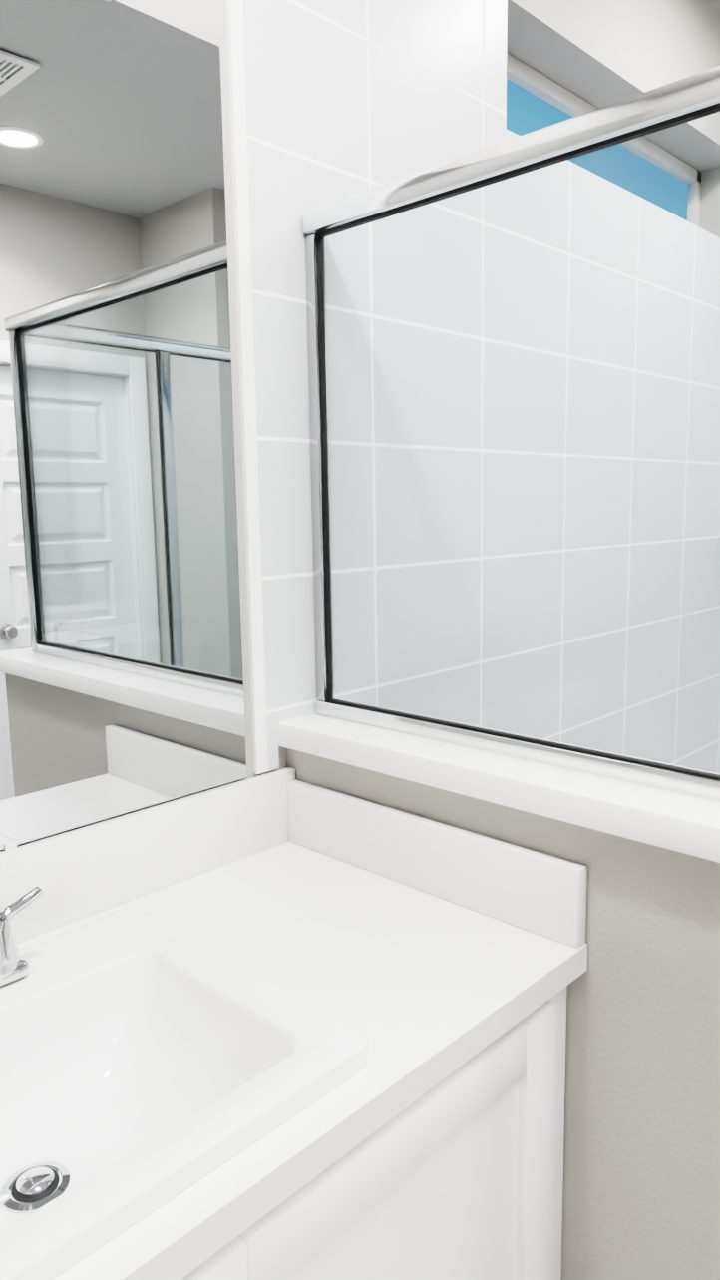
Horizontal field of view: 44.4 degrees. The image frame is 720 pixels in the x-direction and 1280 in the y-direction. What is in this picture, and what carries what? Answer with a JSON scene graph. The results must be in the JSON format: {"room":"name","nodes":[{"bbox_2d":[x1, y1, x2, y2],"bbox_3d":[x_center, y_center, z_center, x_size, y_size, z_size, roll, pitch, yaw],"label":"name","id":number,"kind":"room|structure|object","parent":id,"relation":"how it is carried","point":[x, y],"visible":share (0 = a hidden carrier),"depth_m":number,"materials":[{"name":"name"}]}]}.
{"room":"bathroom","nodes":[
{"label":"bathroom","id":0,"kind":"room"},
{"bbox_2d":[0,0,719,852],"bbox_3d":[0.025,-0.185,1.653,0.170,2.740,3.417,7,12,43],"label":"wall","id":1,"kind":"structure","parent":0,"point":[599,54],"depth_m":1.91,"materials":[{"name":"grey paint"}]},
{"bbox_2d":[0,0,246,851],"bbox_3d":[-0.596,-0.230,0.860,0.008,1.046,1.191,7,12,43],"label":"vanity mirror","id":2,"kind":"object","parent":1,"relation":"attached to","point":[121,674],"visible":1,"depth_m":1.14,"materials":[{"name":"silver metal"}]},
{"bbox_2d":[0,766,295,933],"bbox_3d":[-0.552,0.339,0.974,0.020,0.117,1.281,7,12,43],"label":"backsplash","id":3,"kind":"structure","parent":1,"relation":"attached to","point":[96,866],"depth_m":1.23,"materials":[{"name":"white stone"}]},
{"bbox_2d":[225,0,268,774],"bbox_3d":[-0.167,-0.459,1.283,0.008,1.349,0.022,7,12,43],"label":"trim","id":4,"kind":"structure","parent":1,"relation":"attached to","point":[236,85],"depth_m":1.29,"materials":[{"name":"white stone"}]},
{"bbox_2d":[242,0,719,773],"bbox_3d":[0.520,-0.070,2.059,0.008,2.375,1.940,7,12,43],"label":"wall tile","id":5,"kind":"structure","parent":1,"relation":"attached to","point":[346,98],"depth_m":1.66,"materials":[{"name":"white tile"}]},
{"bbox_2d":[506,52,701,226],"bbox_3d":[0.572,-1.171,2.175,0.050,0.233,1.163,7,12,43],"label":"window frame","id":6,"kind":"structure","parent":1,"relation":"in","point":[521,74],"depth_m":2.08,"materials":[{"name":"grey plastic"}]},
{"bbox_2d":[506,79,688,220],"bbox_3d":[0.569,-1.172,2.178,0.010,0.231,1.161,7,12,43],"label":"window pane","id":7,"kind":"object","parent":6,"relation":"in","point":[528,112],"depth_m":2.24,"materials":[{"name":"blue glass"}]},
{"bbox_2d":[287,748,719,1279],"bbox_3d":[0.313,0.730,1.199,1.038,1.060,0.140,7,12,43],"label":"wall","id":8,"kind":"structure","parent":0,"point":[641,1171],"depth_m":1.05,"materials":[{"name":"grey paint"}]},
{"bbox_2d":[287,778,587,949],"bbox_3d":[0.079,0.297,1.238,0.522,0.100,0.021,7,12,43],"label":"backsplash","id":9,"kind":"structure","parent":8,"relation":"attached to","point":[541,893],"depth_m":1.19,"materials":[{"name":"white stone"}]},
{"bbox_2d":[277,702,719,862],"bbox_3d":[0.318,0.188,1.103,1.071,0.040,0.190,7,12,43],"label":"cap","id":10,"kind":"object","parent":8,"relation":"on","point":[681,822],"visible":0.69,"depth_m":1.11,"materials":[{"name":"white stone"}]},
{"bbox_3d":[1.052,1.348,0.914,2.850,0.100,3.417,7,12,43],"label":"floor","id":11,"kind":"structure","parent":0,"visible":0},
{"bbox_2d":[159,961,587,1279],"bbox_3d":[-0.357,0.885,0.877,0.537,0.871,1.281,7,12,43],"label":"bathroom vanity","id":12,"kind":"object","parent":11,"relation":"on","point":[462,1176],"depth_m":0.92,"materials":[{"name":"white paint"}]},
{"bbox_2d":[59,842,587,1279],"bbox_3d":[-0.362,0.438,0.806,0.544,0.034,1.281,7,12,43],"label":"countertop","id":13,"kind":"structure","parent":12,"relation":"on","point":[438,975],"depth_m":1.01,"materials":[{"name":"white stone"}]},
{"bbox_2d":[0,881,55,1037],"bbox_3d":[-0.402,0.361,0.898,0.152,0.161,0.229,7,12,43],"label":"faucet","id":14,"kind":"object","parent":13,"relation":"on","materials":[{"name":"silver metal"}]},
{"bbox_2d":[0,897,387,1279],"bbox_3d":[-0.316,0.454,0.830,0.434,0.120,0.509,7,12,43],"label":"sink","id":15,"kind":"object","parent":13,"relation":"in","point":[148,1055],"depth_m":0.91,"materials":[{"name":"white ceramic"}]},
{"bbox_3d":[1.338,1.131,1.594,0.150,0.115,1.742,7,12,43],"label":"sill","id":16,"kind":"structure","parent":0,"visible":0},
{"bbox_2d":[302,65,719,801],"bbox_3d":[0.929,0.162,1.764,1.029,1.762,1.833,7,12,43],"label":"glass panel","id":17,"kind":"object","parent":16,"relation":"on","point":[679,102],"visible":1,"depth_m":1.15,"materials":[{"name":"clear glass"}]}
]}

